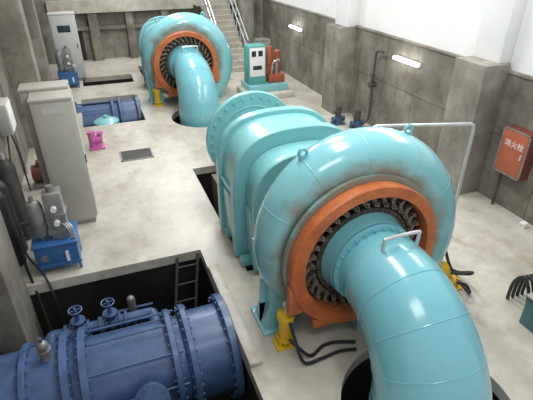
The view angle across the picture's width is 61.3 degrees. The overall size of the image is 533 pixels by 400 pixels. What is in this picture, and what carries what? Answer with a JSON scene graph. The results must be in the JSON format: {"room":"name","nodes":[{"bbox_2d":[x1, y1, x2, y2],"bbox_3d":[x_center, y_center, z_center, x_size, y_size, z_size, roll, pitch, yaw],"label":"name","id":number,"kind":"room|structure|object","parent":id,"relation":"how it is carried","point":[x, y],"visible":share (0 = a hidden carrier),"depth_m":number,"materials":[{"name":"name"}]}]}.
{"room":"power station hall","nodes":[
{"label":"power station hall","id":0,"kind":"room"},
{"bbox_2d":[0,48,28,186],"bbox_3d":[-6.125,-4.595,9.858,0.300,6.500,23.400,-11,32,-18],"label":"wall","id":1,"kind":"structure","parent":0,"point":[5,81],"depth_m":9.23,"materials":[{"name":"concrete"}]},
{"bbox_2d":[0,97,16,135],"bbox_3d":[-4.665,-1.489,8.029,0.215,0.550,0.500,-11,32,-18],"label":"junction box","id":2,"kind":"object","parent":1,"relation":"attached to","point":[8,124],"visible":1,"depth_m":7.89,"materials":[{"name":"grey paint"}]},
{"bbox_2d":[7,136,11,160],"bbox_3d":[-4.440,-0.434,7.933,0.068,1.198,1.026,-13,32,-21],"label":"power cable","id":3,"kind":"object","parent":2,"relation":"hanging from","point":[7,136],"visible":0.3,"depth_m":8.01,"materials":[{"name":"black rubber"}]},
{"bbox_2d":[11,135,31,190],"bbox_3d":[-4.638,-0.741,8.470,0.082,1.191,0.334,-17,34,-27],"label":"power cable","id":4,"kind":"object","parent":2,"relation":"hanging from","point":[11,135],"visible":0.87,"depth_m":8.61,"materials":[{"name":"black rubber"}]},
{"bbox_2d":[0,79,27,173],"bbox_3d":[-5.001,-1.962,8.596,0.050,3.202,0.151,-11,32,-18],"label":"conduit","id":5,"kind":"object","parent":1,"relation":"attached to","point":[1,86],"visible":0.52,"depth_m":8.98,"materials":[{"name":"grey metal"}]},
{"bbox_2d":[0,0,41,147],"bbox_3d":[-5.374,-4.202,9.178,0.550,6.500,0.600,-11,32,-18],"label":"trim","id":6,"kind":"structure","parent":1,"relation":"attached to","point":[16,46],"depth_m":9.50,"materials":[{"name":"concrete"}]},
{"bbox_2d":[0,211,44,354],"bbox_3d":[-3.358,-0.556,4.763,0.330,8.400,0.810,-11,32,-18],"label":"trim","id":7,"kind":"structure","parent":1,"relation":"attached to","point":[19,323],"depth_m":5.66,"materials":[{"name":"concrete"}]},
{"bbox_2d":[21,0,52,81],"bbox_3d":[-6.888,-6.134,12.524,0.450,6.500,0.500,-11,32,-18],"label":"trim","id":8,"kind":"structure","parent":1,"relation":"attached to","point":[29,8],"depth_m":13.16,"materials":[{"name":"concrete"}]},
{"bbox_2d":[74,4,238,59],"bbox_3d":[-4.901,-7.051,18.663,8.250,1.950,0.300,-11,32,-18],"label":"wall","id":9,"kind":"structure","parent":0,"point":[115,44],"depth_m":18.21,"materials":[{"name":"concrete"}]},
{"bbox_2d":[34,0,56,63],"bbox_3d":[-8.396,-8.201,16.104,0.550,6.500,0.300,-11,32,-18],"label":"trim","id":10,"kind":"structure","parent":9,"relation":"attached to","point":[40,5],"depth_m":16.98,"materials":[{"name":"concrete"}]},
{"bbox_2d":[78,31,86,59],"bbox_3d":[-7.598,-6.101,17.818,0.750,1.150,0.048,-11,32,-18],"label":"door","id":11,"kind":"structure","parent":9,"relation":"in","point":[80,34],"depth_m":17.89,"materials":[{"name":"black metal"}]},
{"bbox_2d":[87,13,104,60],"bbox_3d":[-6.750,-6.528,17.757,0.350,1.950,0.350,-11,32,-18],"label":"trim","id":12,"kind":"structure","parent":9,"relation":"attached to","point":[92,17],"depth_m":17.64,"materials":[{"name":"concrete"}]},
{"bbox_2d":[77,22,145,30],"bbox_3d":[-5.654,-6.992,18.060,5.450,0.150,0.200,-11,32,-18],"label":"trim","id":13,"kind":"structure","parent":9,"relation":"attached to","point":[107,26],"depth_m":17.82,"materials":[{"name":"concrete"}]},
{"bbox_2d":[45,0,192,13],"bbox_3d":[-5.584,-7.591,17.498,5.450,0.450,0.300,-11,32,-18],"label":"trim","id":14,"kind":"structure","parent":9,"relation":"attached to","point":[78,6],"depth_m":17.27,"materials":[{"name":"concrete"}]},
{"bbox_2d":[124,11,138,57],"bbox_3d":[-5.464,-6.771,18.178,0.300,1.950,0.350,-11,32,-18],"label":"trim","id":15,"kind":"structure","parent":9,"relation":"attached to","point":[129,20],"depth_m":18.06,"materials":[{"name":"concrete"}]},
{"bbox_2d":[160,9,168,15],"bbox_3d":[-4.154,-7.019,18.607,0.300,1.950,0.350,-11,32,-18],"label":"trim","id":16,"kind":"structure","parent":9,"relation":"attached to","point":[162,12],"depth_m":18.12,"materials":[{"name":"concrete"}]},
{"bbox_2d":[193,0,237,5],"bbox_3d":[-1.835,-8.156,18.376,2.300,0.250,1.000,-11,32,-18],"label":"floor","id":17,"kind":"structure","parent":0,"point":[195,2],"depth_m":17.93,"materials":[{"name":"concrete"}]},
{"bbox_2d":[211,174,253,270],"bbox_3d":[-0.006,0.944,8.665,1.200,1.900,3.240,-11,32,-18],"label":"trim","id":18,"kind":"structure","parent":0,"point":[214,176],"depth_m":9.26,"materials":[{"name":"concrete"}]},
{"bbox_2d":[206,90,342,270],"bbox_3d":[0.111,-0.586,7.425,1.960,1.990,3.500,-11,32,-18],"label":"generator","id":19,"kind":"object","parent":18,"relation":"on","point":[252,136],"visible":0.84,"depth_m":6.49,"materials":[{"name":"teal paint"}]},
{"bbox_2d":[246,140,319,256],"bbox_3d":[0.528,-0.012,6.481,1.600,1.640,0.460,-11,32,-18],"label":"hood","id":20,"kind":"object","parent":19,"relation":"attached to","point":[260,158],"depth_m":6.09,"materials":[{"name":"teal paint"}]},
{"bbox_2d":[0,70,498,399],"bbox_3d":[-1.472,-0.692,11.858,8.850,1.940,19.700,-11,32,-18],"label":"floor","id":21,"kind":"structure","parent":0,"point":[156,285],"depth_m":6.93,"materials":[{"name":"concrete"}]},
{"bbox_2d":[17,234,51,331],"bbox_3d":[-3.257,1.695,6.617,0.151,2.548,0.686,-13,32,-21],"label":"hose","id":22,"kind":"object","parent":21,"relation":"on","point":[23,235],"visible":0.73,"depth_m":6.33,"materials":[{"name":"black rubber"}]},
{"bbox_2d":[93,115,118,125],"bbox_3d":[-4.322,-1.386,12.571,0.660,2.030,0.660,-11,32,-18],"label":"drum","id":23,"kind":"object","parent":21,"relation":"on","point":[105,120],"visible":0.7,"depth_m":12.00,"materials":[{"name":"paint"}]},
{"bbox_2d":[74,95,143,126],"bbox_3d":[-5.056,-1.904,13.288,2.830,2.050,1.555,-11,32,-18],"label":"pipe","id":24,"kind":"object","parent":21,"relation":"on","point":[125,110],"visible":0.25,"depth_m":12.91,"materials":[{"name":"blue metal"}]},
{"bbox_2d":[0,293,244,399],"bbox_3d":[-1.768,2.515,5.794,2.830,2.050,1.555,-11,32,-18],"label":"pipe","id":25,"kind":"object","parent":21,"relation":"on","point":[194,353],"visible":0.98,"depth_m":5.33,"materials":[{"name":"navy blue paint"},{"name":"steel"}]},
{"bbox_2d":[36,337,51,362],"bbox_3d":[-2.521,1.676,5.077,0.160,0.320,0.160,-11,32,-18],"label":"valve","id":26,"kind":"object","parent":25,"relation":"on","point":[43,349],"visible":1,"depth_m":5.04,"materials":[{"name":"grey metal"}]},
{"bbox_2d":[44,298,159,342],"bbox_3d":[-2.244,2.248,6.486,1.542,1.820,0.489,-11,32,-18],"label":"pipe","id":27,"kind":"object","parent":25,"relation":"on","point":[109,317],"visible":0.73,"depth_m":6.24,"materials":[{"name":"blue metal"}]},
{"bbox_2d":[117,295,152,324],"bbox_3d":[-2.009,2.090,7.020,0.600,1.560,0.120,-11,32,-18],"label":"valve","id":28,"kind":"object","parent":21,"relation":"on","point":[131,302],"visible":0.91,"depth_m":6.69,"materials":[{"name":"grey metal"}]},
{"bbox_2d":[174,253,198,314],"bbox_3d":[-1.275,1.864,7.081,0.330,1.870,1.022,4,30,6],"label":"ladder","id":29,"kind":"object","parent":21,"relation":"on","point":[197,254],"visible":0.44,"depth_m":7.00,"materials":[{"name":"black metal"}]},
{"bbox_2d":[142,12,232,126],"bbox_3d":[-1.946,-2.921,12.909,2.623,4.350,2.864,-11,32,-18],"label":"turbine","id":30,"kind":"object","parent":21,"relation":"on","point":[187,56],"visible":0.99,"depth_m":12.43,"materials":[{"name":"teal paint"}]},
{"bbox_2d":[251,124,492,399],"bbox_3d":[1.447,1.569,5.132,2.623,4.350,2.864,-11,32,-18],"label":"turbine","id":31,"kind":"object","parent":21,"relation":"on","point":[357,228],"visible":1,"depth_m":4.61,"materials":[{"name":"teal paint"}]},
{"bbox_2d":[238,0,262,37],"bbox_3d":[-0.615,-6.730,17.757,0.900,2.300,0.300,-11,32,-18],"label":"wall","id":32,"kind":"structure","parent":0,"point":[258,4],"depth_m":17.51,"materials":[{"name":"concrete"}]},
{"bbox_2d":[239,0,253,47],"bbox_3d":[-0.754,-6.880,17.116,0.400,3.200,0.500,-11,32,-18],"label":"trim","id":33,"kind":"structure","parent":32,"relation":"attached to","point":[246,7],"depth_m":16.92,"materials":[{"name":"concrete"}]},
{"bbox_2d":[20,56,532,399],"bbox_3d":[-1.472,-1.601,11.333,8.850,0.160,19.700,-11,32,-18],"label":"floor","id":34,"kind":"structure","parent":0,"point":[152,212],"depth_m":7.27,"materials":[{"name":"concrete"}]},
{"bbox_2d":[0,190,26,265],"bbox_3d":[-3.723,0.366,6.426,0.240,1.340,0.240,-11,32,-18],"label":"gas cylinder","id":35,"kind":"object","parent":34,"relation":"on","point":[5,209],"visible":0.46,"depth_m":6.36,"materials":[{"name":"black metal"}]},
{"bbox_2d":[0,180,27,250],"bbox_3d":[-3.832,0.221,6.677,0.240,1.340,0.240,-11,32,-18],"label":"gas cylinder","id":36,"kind":"object","parent":34,"relation":"on","point":[4,187],"visible":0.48,"depth_m":6.58,"materials":[{"name":"black metal"}]},
{"bbox_2d":[0,153,31,239],"bbox_3d":[-3.895,-0.040,6.980,0.240,1.490,0.240,-11,32,-18],"label":"gas cylinder","id":37,"kind":"object","parent":34,"relation":"on","point":[8,174],"visible":0.73,"depth_m":6.83,"materials":[{"name":"metal"}]},
{"bbox_2d":[30,160,44,189],"bbox_3d":[-4.348,-0.537,8.810,0.450,0.520,0.350,-11,32,-18],"label":"pump","id":38,"kind":"object","parent":34,"relation":"on","point":[35,169],"visible":0.35,"depth_m":8.65,"materials":[{"name":"red metal"}]},
{"bbox_2d":[19,222,65,324],"bbox_3d":[-3.103,1.587,6.566,0.497,2.787,0.187,25,38,36],"label":"hose","id":39,"kind":"object","parent":34,"relation":"on","point":[22,223],"visible":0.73,"depth_m":6.29,"materials":[{"name":"black rubber"}]},
{"bbox_2d":[17,79,69,184],"bbox_3d":[-3.494,-0.845,7.628,0.737,2.235,0.404,-11,32,-18],"label":"tall cabinet","id":40,"kind":"object","parent":34,"relation":"on","point":[24,89],"visible":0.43,"depth_m":7.08,"materials":[{"name":"grey metal"}]},
{"bbox_2d":[25,184,82,275],"bbox_3d":[-3.077,0.368,6.462,0.610,1.300,0.600,-11,32,-18],"label":"hydraulic power unit","id":41,"kind":"object","parent":34,"relation":"on","point":[55,244],"visible":1,"depth_m":6.33,"materials":[{"name":"blue paint"}]},
{"bbox_2d":[27,89,97,224],"bbox_3d":[-3.239,-0.632,7.300,0.617,2.195,0.474,-11,32,-18],"label":"tall cabinet","id":42,"kind":"object","parent":34,"relation":"on","point":[54,115],"visible":0.92,"depth_m":6.98,"materials":[{"name":"grey metal"}]},
{"bbox_2d":[47,11,85,79],"bbox_3d":[-6.691,-5.157,15.166,0.814,2.165,0.597,-11,32,-18],"label":"tall cabinet","id":43,"kind":"object","parent":34,"relation":"on","point":[63,27],"visible":0.84,"depth_m":14.75,"materials":[{"name":"grey metal"}]},
{"bbox_2d":[55,45,79,87],"bbox_3d":[-6.490,-4.332,14.603,0.610,1.300,0.600,-11,32,-18],"label":"hydraulic power unit","id":44,"kind":"object","parent":34,"relation":"on","point":[70,72],"visible":0.94,"depth_m":14.46,"materials":[{"name":"blue paint"}]},
{"bbox_2d":[86,130,105,150],"bbox_3d":[-3.945,-1.403,10.430,0.359,0.400,0.300,-11,32,-18],"label":"pump","id":45,"kind":"object","parent":34,"relation":"on","point":[95,141],"visible":1,"depth_m":10.37,"materials":[{"name":"paint"}]},
{"bbox_2d":[120,147,153,161],"bbox_3d":[-2.932,-1.029,10.162,0.700,0.020,0.560,-11,32,-18],"label":"floor grate","id":46,"kind":"object","parent":34,"relation":"on","point":[143,153],"visible":1,"depth_m":10.15,"materials":[{"name":"grey metal"}]},
{"bbox_2d":[153,84,162,106],"bbox_3d":[-3.168,-3.045,13.020,0.260,0.654,0.224,-11,32,-18],"label":"hydraulic servomotor","id":47,"kind":"object","parent":34,"relation":"on","point":[157,101],"visible":0.97,"depth_m":13.01,"materials":[{"name":"yellow paint"}]},
{"bbox_2d":[200,0,248,71],"bbox_3d":[-1.599,-6.726,16.928,1.050,3.122,2.850,-11,32,-18],"label":"staircase","id":48,"kind":"structure","parent":34,"relation":"on","point":[218,12],"depth_m":17.14,"materials":[{"name":"concrete"}]},
{"bbox_2d":[208,264,261,367],"bbox_3d":[-0.450,1.425,5.872,0.150,0.060,1.900,-11,32,-18],"label":"trim","id":49,"kind":"structure","parent":34,"relation":"on","point":[251,353],"depth_m":5.66,"materials":[{"name":"concrete"}]},
{"bbox_2d":[244,43,265,84],"bbox_3d":[-0.350,-4.139,13.708,0.560,1.140,0.470,-11,32,-18],"label":"base cabinet","id":50,"kind":"object","parent":34,"relation":"on","point":[254,53],"visible":1,"depth_m":13.52,"materials":[{"name":"teal metal"}]},
{"bbox_2d":[253,37,269,45],"bbox_3d":[-0.154,-5.000,15.795,0.474,1.265,0.447,-11,32,-18],"label":"cabinet","id":51,"kind":"object","parent":34,"relation":"on","point":[264,40],"visible":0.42,"depth_m":15.39,"materials":[{"name":"grey metal"}]},
{"bbox_2d":[237,79,293,97],"bbox_3d":[-0.047,-3.512,14.123,1.500,0.360,1.200,-11,32,-18],"label":"plinth","id":52,"kind":"object","parent":34,"relation":"on","point":[279,89],"visible":0.59,"depth_m":13.86,"materials":[{"name":"concrete"}]},
{"bbox_2d":[266,45,284,82],"bbox_3d":[0.204,-4.259,13.986,0.550,1.070,0.600,-11,32,-18],"label":"tank","id":53,"kind":"object","parent":34,"relation":"on","point":[274,75],"visible":0.93,"depth_m":13.88,"materials":[{"name":"orange metal"}]},
{"bbox_2d":[272,301,294,351],"bbox_3d":[0.225,1.445,5.243,0.260,0.654,0.224,-11,32,-18],"label":"hydraulic servomotor","id":54,"kind":"object","parent":34,"relation":"on","point":[281,342],"visible":0.7,"depth_m":5.22,"materials":[{"name":"yellow paint"}]},
{"bbox_2d":[288,338,355,356],"bbox_3d":[0.672,1.683,5.264,0.826,0.215,0.172,-6,31,-11],"label":"hose","id":55,"kind":"object","parent":34,"relation":"on","point":[290,340],"visible":0.91,"depth_m":5.31,"materials":[{"name":"black rubber"}]},
{"bbox_2d":[289,323,356,364],"bbox_3d":[0.656,1.631,5.101,0.809,0.463,0.239,-1,30,-1],"label":"hose","id":56,"kind":"object","parent":34,"relation":"on","point":[302,360],"visible":1,"depth_m":5.12,"materials":[{"name":"black rubber"}]},
{"bbox_2d":[330,105,344,125],"bbox_3d":[1.879,-2.217,11.760,0.340,0.480,0.240,-11,32,-18],"label":"pump","id":57,"kind":"object","parent":34,"relation":"on","point":[338,119],"visible":0.97,"depth_m":11.73,"materials":[{"name":"blue paint"}]},
{"bbox_2d":[349,109,363,128],"bbox_3d":[2.319,-2.060,11.488,0.340,0.480,0.240,-11,32,-18],"label":"pump","id":58,"kind":"object","parent":34,"relation":"on","point":[356,122],"visible":0.84,"depth_m":11.44,"materials":[{"name":"blue paint"}]},
{"bbox_2d":[374,122,474,205],"bbox_3d":[2.232,-0.239,6.860,1.626,1.954,0.139,-2,30,-3],"label":"frame","id":59,"kind":"object","parent":34,"relation":"on","point":[456,123],"visible":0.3,"depth_m":6.41,"materials":[{"name":"white metal"}]},
{"bbox_2d":[439,261,461,290],"bbox_3d":[2.454,0.999,6.104,0.485,0.567,0.220,-11,32,-18],"label":"hydraulic servomotor","id":60,"kind":"object","parent":34,"relation":"on","point":[444,266],"visible":0.38,"depth_m":6.05,"materials":[{"name":"yellow paint"}]},
{"bbox_2d":[445,251,470,293],"bbox_3d":[2.646,0.952,6.250,0.234,0.518,0.646,-3,30,-6],"label":"hose","id":61,"kind":"object","parent":34,"relation":"on","point":[464,286],"visible":0.81,"depth_m":6.23,"materials":[{"name":"black rubber"}]},
{"bbox_2d":[450,269,473,275],"bbox_3d":[2.674,0.989,6.248,0.325,0.420,0.677,9,31,15],"label":"hose","id":62,"kind":"object","parent":34,"relation":"on","point":[455,272],"visible":0.8,"depth_m":5.91,"materials":[{"name":"black rubber"}]},
{"bbox_2d":[506,275,529,303],"bbox_3d":[3.292,1.188,5.825,0.089,0.526,0.363,-11,32,-18],"label":"hose","id":63,"kind":"object","parent":34,"relation":"on","point":[525,278],"visible":0.8,"depth_m":5.77,"materials":[{"name":"black rubber"}]},
{"bbox_2d":[510,275,532,297],"bbox_3d":[3.372,1.181,5.856,0.089,0.506,0.363,-11,32,-18],"label":"hose","id":64,"kind":"object","parent":34,"relation":"on","point":[529,277],"visible":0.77,"depth_m":5.91,"materials":[{"name":"black rubber"}]},
{"bbox_2d":[515,274,532,295],"bbox_3d":[3.451,1.175,5.887,0.089,0.486,0.363,-11,32,-18],"label":"hose","id":65,"kind":"object","parent":34,"relation":"on","point":[523,280],"visible":0.72,"depth_m":6.01,"materials":[{"name":"black rubber"}]},
{"bbox_2d":[519,221,528,228],"bbox_3d":[4.338,0.416,7.589,0.105,0.090,0.100,-11,32,-18],"label":"box","id":66,"kind":"object","parent":34,"relation":"on","point":[523,224],"visible":1,"depth_m":7.56,"materials":[{"name":"white paint"}]},
{"bbox_2d":[519,292,532,332],"bbox_3d":[3.531,1.418,5.495,0.570,0.450,0.520,-11,32,-18],"label":"equipment box","id":67,"kind":"object","parent":34,"relation":"on","point":[526,319],"visible":1,"depth_m":5.55,"materials":[{"name":"paint"}]},
{"bbox_2d":[520,274,532,294],"bbox_3d":[3.530,1.169,5.918,0.089,0.466,0.363,-11,32,-18],"label":"hose","id":68,"kind":"object","parent":34,"relation":"on","point":[524,283],"visible":0.66,"depth_m":6.08,"materials":[{"name":"black rubber"}]},
{"bbox_2d":[263,0,532,224],"bbox_3d":[1.873,-4.287,13.525,0.300,2.300,23.400,-11,32,-18],"label":"wall","id":69,"kind":"structure","parent":0,"point":[403,93],"depth_m":10.33,"materials":[{"name":"concrete"}]},
{"bbox_2d":[289,25,302,30],"bbox_3d":[0.968,-5.661,14.806,0.134,0.080,0.900,-11,32,-18],"label":"lamp","id":70,"kind":"object","parent":69,"relation":"attached to","point":[291,26],"visible":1,"depth_m":14.69,"materials":[{"name":"white paint"}]},
{"bbox_2d":[321,23,356,113],"bbox_3d":[1.962,-3.574,12.309,0.530,2.280,0.700,-11,32,-18],"label":"pillar","id":71,"kind":"structure","parent":69,"relation":"attached to","point":[340,43],"depth_m":12.04,"materials":[{"name":"concrete"}]},
{"bbox_2d":[335,0,360,26],"bbox_3d":[2.098,-6.414,10.729,0.360,4.220,0.600,-11,32,-18],"label":"trim","id":72,"kind":"structure","parent":69,"relation":"attached to","point":[347,11],"depth_m":11.44,"materials":[{"name":"white paint"}]},
{"bbox_2d":[364,50,384,123],"bbox_3d":[2.626,-2.744,11.091,0.209,1.863,0.382,-11,32,-18],"label":"riser pipe","id":73,"kind":"object","parent":69,"relation":"attached to","point":[372,83],"visible":1,"depth_m":11.11,"materials":[{"name":"metal"}]},
{"bbox_2d":[269,0,532,80],"bbox_3d":[2.878,-3.754,10.321,0.090,0.040,17.000,-11,32,-18],"label":"trim","id":74,"kind":"structure","parent":69,"relation":"attached to","point":[512,72],"depth_m":9.84,"materials":[{"name":"concrete"}]},
{"bbox_2d":[393,55,421,67],"bbox_3d":[3.071,-3.051,9.885,0.134,0.080,0.900,-11,32,-18],"label":"lamp","id":75,"kind":"object","parent":69,"relation":"attached to","point":[397,57],"visible":1,"depth_m":9.79,"materials":[{"name":"white paint"}]},
{"bbox_2d":[436,56,510,195],"bbox_3d":[3.697,-1.338,8.297,0.530,2.420,0.720,-11,32,-18],"label":"pillar","id":76,"kind":"structure","parent":69,"relation":"attached to","point":[477,86],"depth_m":7.98,"materials":[{"name":"concrete"}]},
{"bbox_2d":[491,124,532,204],"bbox_3d":[4.197,-0.491,7.750,0.230,1.500,0.550,-11,32,-18],"label":"box","id":77,"kind":"object","parent":69,"relation":"attached to","point":[514,157],"visible":1,"depth_m":7.50,"materials":[{"name":"red paint"}]},
{"bbox_2d":[275,0,532,75],"bbox_3d":[1.901,-7.107,11.909,0.240,4.200,23.400,-11,32,-18],"label":"wall","id":78,"kind":"structure","parent":0,"point":[452,26],"depth_m":9.02,"materials":[{"name":"white paint"}]},
{"bbox_2d":[473,0,526,63],"bbox_3d":[3.876,-4.191,6.740,0.260,4.080,0.600,-11,32,-18],"label":"pillar","id":79,"kind":"structure","parent":78,"relation":"attached to","point":[501,20],"depth_m":7.40,"materials":[{"name":"white paint"}]},
{"bbox_3d":[-3.399,-3.546,16.442,1.200,1.900,3.240,-11,32,-18],"label":"trim","id":80,"kind":"structure","parent":0,"visible":0},
{"bbox_2d":[139,16,165,87],"bbox_3d":[-3.283,-5.076,15.202,1.960,1.990,3.500,-11,32,-18],"label":"generator","id":81,"kind":"object","parent":80,"relation":"on","point":[150,23],"visible":0.16,"depth_m":14.51,"materials":[{"name":"teal paint"}]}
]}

